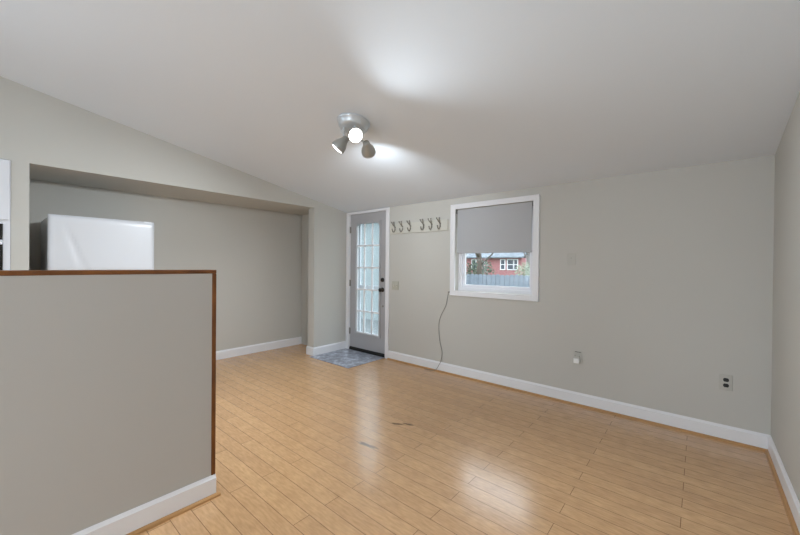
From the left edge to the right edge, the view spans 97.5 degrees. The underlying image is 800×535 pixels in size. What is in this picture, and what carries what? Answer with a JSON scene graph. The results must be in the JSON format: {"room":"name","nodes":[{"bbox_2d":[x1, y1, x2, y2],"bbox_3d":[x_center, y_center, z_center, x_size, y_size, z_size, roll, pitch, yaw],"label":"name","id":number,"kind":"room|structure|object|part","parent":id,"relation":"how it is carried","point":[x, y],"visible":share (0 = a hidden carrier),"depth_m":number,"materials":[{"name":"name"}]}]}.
{"room":"empty living room","nodes":[
{"label":"empty living room","id":0,"kind":"room"},
{"bbox_2d":[10,160,28,269],"bbox_3d":[-3.345,0.195,3.069,0.779,2.093,0.100,1,0,41],"label":"wall","id":1,"kind":"structure","parent":0,"point":[19,257],"depth_m":2.81,"materials":[{"name":"paint"}]},
{"bbox_2d":[0,274,211,534],"bbox_3d":[-2.255,0.648,0.610,0.115,1.236,3.599,1,0,41],"label":"wall","id":2,"kind":"structure","parent":0,"point":[106,380],"depth_m":1.57,"materials":[{"name":"grey paint"}]},
{"bbox_2d":[0,270,215,474],"bbox_3d":[-2.248,0.580,0.619,0.126,1.139,3.621,1,0,41],"label":"trim","id":3,"kind":"structure","parent":2,"relation":"attached to","point":[2,272],"depth_m":1.86,"materials":[{"name":"brown wood"}]},
{"bbox_2d":[72,474,215,534],"bbox_3d":[-2.204,1.208,0.580,0.014,0.117,3.621,1,0,41],"label":"baseboard","id":4,"kind":"structure","parent":2,"relation":"attached to","point":[124,523],"depth_m":1.73,"materials":[{"name":"white paint"}]},
{"bbox_2d":[126,491,220,534],"bbox_3d":[-2.187,1.259,0.577,0.017,0.017,3.639,1,0,41],"label":"trim","id":5,"kind":"structure","parent":2,"relation":"attached to","point":[204,500],"depth_m":1.78,"materials":[{"name":"brown wood"}]},
{"bbox_2d":[29,179,301,350],"bbox_3d":[-3.590,0.191,3.475,0.120,2.093,6.220,1,0,41],"label":"wall","id":6,"kind":"structure","parent":0,"point":[255,255],"depth_m":4.78,"materials":[{"name":"paint"}]},
{"bbox_2d":[216,337,301,359],"bbox_3d":[-2.320,1.182,4.874,0.014,0.117,2.200,1,0,41],"label":"baseboard","id":7,"kind":"structure","parent":6,"relation":"attached to","point":[222,354],"depth_m":5.13,"materials":[{"name":"white paint"}]},
{"bbox_2d":[0,76,346,346],"bbox_3d":[-3.237,-0.384,3.279,0.899,3.251,6.379,1,0,41],"label":"wall","id":8,"kind":"structure","parent":0,"point":[60,141],"depth_m":3.54,"materials":[{"name":"paint"}]},
{"bbox_2d":[306,341,345,355],"bbox_3d":[-1.089,1.190,5.236,0.171,0.117,0.610,1,0,41],"label":"baseboard","id":9,"kind":"structure","parent":8,"relation":"attached to","point":[312,351],"depth_m":5.11,"materials":[{"name":"white paint"}]},
{"bbox_2d":[301,214,308,344],"bbox_3d":[-1.321,0.198,5.548,0.635,2.093,0.120,1,0,41],"label":"wall","id":10,"kind":"structure","parent":0,"point":[305,218],"depth_m":5.65,"materials":[{"name":"paint"}]},
{"bbox_2d":[0,0,799,212],"bbox_3d":[-1.467,-1.478,1.775,5.633,1.308,6.689,1,0,41],"label":"ceiling","id":11,"kind":"structure","parent":0,"point":[458,98],"depth_m":2.19,"materials":[{"name":"white paint"}]},
{"bbox_2d":[332,113,375,157],"bbox_3d":[-0.371,-1.010,2.721,0.280,0.295,0.296,1,0,25],"label":"ceiling spotlight","id":12,"kind":"object","parent":11,"relation":"attached to","point":[355,126],"visible":1,"depth_m":2.67,"materials":[{"name":"silver metal"}]},
{"bbox_3d":[-0.332,-0.979,2.599,0.080,0.095,0.098,1,0,41],"label":"bulb","id":13,"kind":"part","parent":12,"relation":"part of","materials":[{"name":"white glass"}]},
{"bbox_2d":[138,344,793,534],"bbox_3d":[-1.495,1.326,1.788,5.633,0.120,6.679,1,0,41],"label":"floor","id":14,"kind":"structure","parent":0,"point":[305,445],"depth_m":2.26,"materials":[{"name":"brown wood"}]},
{"bbox_2d":[0,159,10,269],"bbox_3d":[-3.596,0.197,2.736,0.826,2.090,0.728,1,0,41],"label":"tall cabinet","id":15,"kind":"object","parent":14,"relation":"on","point":[5,165],"visible":0.52,"depth_m":2.74,"materials":[{"name":"white wood"}]},
{"bbox_2d":[0,224,2,269],"bbox_3d":[-3.582,0.080,2.724,0.765,0.848,0.644,1,0,41],"label":"wall oven","id":16,"kind":"object","parent":15,"relation":"in","point":[1,225],"visible":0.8,"depth_m":2.73,"materials":[{"name":"black glass"}]},
{"bbox_3d":[-3.311,0.165,2.492,0.014,0.682,0.644,1,0,41],"label":"oven door","id":17,"kind":"part","parent":16,"relation":"part of","materials":[{"name":"black glass"}]},
{"bbox_3d":[-3.308,-0.279,2.490,0.012,0.123,0.644,1,0,41],"label":"control panel","id":18,"kind":"part","parent":16,"relation":"part of","materials":[{"name":"black glass"}]},
{"bbox_3d":[-3.185,-0.601,2.619,0.018,0.457,0.353,1,0,41],"label":"door","id":19,"kind":"part","parent":15,"relation":"part of","materials":[{"name":"white wood"}]},
{"bbox_2d":[41,214,153,269],"bbox_3d":[-2.987,0.392,3.468,0.749,1.701,0.757,1,0,41],"label":"refrigerator","id":20,"kind":"object","parent":14,"relation":"on","point":[68,242],"visible":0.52,"depth_m":3.18,"materials":[{"name":"white metal"}]},
{"bbox_2d":[310,349,383,367],"bbox_3d":[-0.737,1.252,4.889,0.810,0.005,0.670,1,0,41],"label":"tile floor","id":21,"kind":"structure","parent":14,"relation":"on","point":[347,358],"depth_m":4.86,"materials":[{"name":"tile"}]},
{"bbox_2d":[387,358,767,451],"bbox_3d":[1.208,1.270,3.644,3.629,0.017,0.017,1,0,41],"label":"trim","id":22,"kind":"structure","parent":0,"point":[490,383],"depth_m":3.11,"materials":[{"name":"brown wood"}]},
{"bbox_2d":[387,155,774,434],"bbox_3d":[0.938,0.229,4.005,4.838,2.090,0.150,1,0,41],"label":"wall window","id":23,"kind":"structure","parent":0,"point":[668,291],"depth_m":3.01,"materials":[{"name":"paint"}]},
{"bbox_2d":[345,207,389,358],"bbox_3d":[-0.455,0.211,5.157,0.887,2.087,0.206,1,0,41],"label":"door","id":24,"kind":"structure","parent":23,"relation":"attached to","point":[370,343],"depth_m":5.13,"materials":[{"name":"white paint"}]},
{"bbox_3d":[-0.470,0.164,5.136,0.540,1.678,0.042,1,0,41],"label":"lite frame","id":25,"kind":"part","parent":24,"relation":"part of","materials":[{"name":"glass"}]},
{"bbox_2d":[358,224,378,330],"bbox_3d":[-0.391,0.220,5.232,0.750,2.030,0.030,1,0,41],"label":"storm door","id":26,"kind":"structure","parent":24,"relation":"attached to","point":[360,225],"depth_m":5.41,"materials":[{"name":"white plastic"}]},
{"bbox_2d":[392,281,398,289],"bbox_3d":[-0.069,0.246,4.752,0.117,0.116,0.022,1,0,41],"label":"light switch","id":27,"kind":"object","parent":23,"relation":"attached to","point":[395,284],"visible":1,"depth_m":4.75,"materials":[{"name":"beige plastic"}]},
{"bbox_2d":[390,217,447,233],"bbox_3d":[0.198,-0.529,4.481,0.932,0.160,0.088,1,0,41],"label":"coat rack","id":28,"kind":"object","parent":23,"relation":"attached to","point":[432,225],"visible":1,"depth_m":4.46,"materials":[{"name":"grey paint"}]},
{"bbox_2d":[424,291,449,369],"bbox_3d":[0.451,0.774,4.285,0.341,0.987,0.042,1,0,28],"label":"cable","id":29,"kind":"object","parent":23,"relation":"attached to","point":[448,291],"visible":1,"depth_m":4.26,"materials":[{"name":"grey plastic"}]},
{"bbox_2d":[456,202,532,253],"bbox_3d":[1.024,-0.421,3.870,0.912,0.521,0.065,1,0,41],"label":"roller shade","id":30,"kind":"object","parent":23,"relation":"attached to","point":[507,228],"visible":0.87,"depth_m":3.84,"materials":[{"name":"grey fabric"}]},
{"bbox_2d":[450,194,539,301],"bbox_3d":[1.045,-0.200,3.898,1.036,1.072,0.174,1,0,41],"label":"window","id":31,"kind":"structure","parent":23,"relation":"attached to","point":[532,292],"depth_m":3.81,"materials":[{"name":"white paint"}]},
{"bbox_3d":[1.075,-0.202,3.934,0.914,0.959,0.080,1,0,41],"label":"frame","id":32,"kind":"part","parent":31,"relation":"part of","materials":[{"name":"white plastic"}]},
{"bbox_3d":[1.079,-0.198,3.938,0.822,0.875,0.030,1,0,41],"label":"sash","id":33,"kind":"part","parent":31,"relation":"part of","materials":[{"name":"white plastic"}]},
{"bbox_2d":[574,351,581,363],"bbox_3d":[1.662,0.839,3.280,0.072,0.116,0.009,1,0,41],"label":"wall outlet","id":34,"kind":"object","parent":23,"relation":"attached to","point":[577,353],"visible":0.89,"depth_m":3.27,"materials":[{"name":"grey plastic"}]},
{"bbox_2d":[573,355,579,363],"bbox_3d":[1.644,0.856,3.266,0.050,0.066,0.034,1,0,41],"label":"plug adapter","id":35,"kind":"object","parent":34,"relation":"attached to","point":[576,359],"visible":1,"depth_m":3.26,"materials":[{"name":"white plastic"}]},
{"bbox_2d":[388,350,770,448],"bbox_3d":[1.224,1.221,3.651,3.643,0.117,0.014,1,0,41],"label":"baseboard","id":36,"kind":"structure","parent":23,"relation":"attached to","point":[757,439],"depth_m":3.11,"materials":[{"name":"white paint"}]},
{"bbox_2d":[719,374,732,390],"bbox_3d":[2.434,0.860,2.620,0.072,0.116,0.010,1,0,41],"label":"wall outlet","id":37,"kind":"object","parent":23,"relation":"attached to","point":[726,381],"visible":1,"depth_m":2.62,"materials":[{"name":"grey plastic"}]},
{"bbox_2d":[771,92,799,502],"bbox_3d":[0.608,-0.330,-0.007,0.140,3.251,6.379,1,0,41],"label":"wall","id":38,"kind":"structure","parent":0,"point":[785,390],"depth_m":2.05,"materials":[{"name":"paint"}]},
{"bbox_2d":[765,450,799,534],"bbox_3d":[0.513,1.286,0.051,0.017,0.017,6.348,1,0,41],"label":"trim","id":39,"kind":"structure","parent":38,"relation":"attached to","point":[779,486],"depth_m":1.97,"materials":[{"name":"brown wood"}]},
{"bbox_2d":[768,436,799,532],"bbox_3d":[0.531,1.236,0.047,0.014,0.117,6.365,1,0,41],"label":"baseboard","id":40,"kind":"structure","parent":38,"relation":"attached to","point":[790,494],"depth_m":1.98,"materials":[{"name":"white paint"}]},
{"label":"outside","id":41,"kind":"structure","parent":0,"visible":0},
{"bbox_3d":[15.824,1.882,41.641,90.000,0.100,76.121,1,0,41],"label":"ground","id":42,"kind":"structure","parent":41,"visible":0},
{"bbox_2d":[361,318,377,333],"bbox_3d":[-2.416,1.832,10.288,11.000,0.050,4.651,1,0,41],"label":"patio","id":43,"kind":"structure","parent":42,"relation":"on","point":[367,321],"depth_m":10.81,"materials":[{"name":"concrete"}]},
{"bbox_2d":[361,223,378,320],"bbox_3d":[-2.031,-0.461,14.626,8.500,4.590,3.000,1,0,41],"label":"house","id":44,"kind":"structure","parent":42,"relation":"on","point":[376,225],"depth_m":12.19,"materials":[{"name":"grey"}]},
{"bbox_2d":[466,259,493,274],"bbox_3d":[5.990,0.370,26.449,2.397,2.090,2.315,1,0,41],"label":"shrub","id":45,"kind":"object","parent":42,"relation":"on","point":[475,264],"visible":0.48,"depth_m":26.23,"materials":[{"name":"green plant"}]},
{"bbox_2d":[475,253,492,274],"bbox_3d":[5.521,-1.525,24.216,4.478,6.747,4.442,1,0,14],"label":"bare tree","id":46,"kind":"object","parent":42,"relation":"on","point":[478,255],"visible":0.02,"depth_m":24.10,"materials":[{"name":"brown plant"}]},
{"bbox_2d":[466,252,525,275],"bbox_3d":[13.690,-0.915,46.179,8.600,5.400,9.000,1,0,41],"label":"brick house","id":47,"kind":"structure","parent":42,"relation":"on","point":[504,264],"depth_m":42.06,"materials":[{"name":"red brick"}]},
{"bbox_3d":[13.047,-0.342,41.433,0.650,1.100,0.030,1,0,41],"label":"pane","id":48,"kind":"part","parent":47,"relation":"part of","materials":[{"name":"grey glass"}]},
{"bbox_2d":[466,274,529,286],"bbox_3d":[4.435,1.072,9.461,7.675,1.702,0.150,1,0,41],"label":"fence","id":49,"kind":"object","parent":42,"relation":"on","point":[492,280],"visible":0.16,"depth_m":10.61,"materials":[{"name":"grey wood"}]},
{"bbox_2d":[514,262,529,275],"bbox_3d":[10.421,0.339,29.198,1.757,1.669,1.741,1,0,21],"label":"shrub","id":50,"kind":"object","parent":42,"relation":"on","point":[526,269],"visible":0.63,"depth_m":29.05,"materials":[{"name":"green plant"}]},
{"bbox_2d":[523,252,529,265],"bbox_3d":[11.110,-1.772,30.556,4.097,7.264,3.895,1,0,41],"label":"evergreen","id":51,"kind":"object","parent":42,"relation":"on","point":[527,255],"visible":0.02,"depth_m":30.43,"materials":[{"name":"green plant"}]}
]}

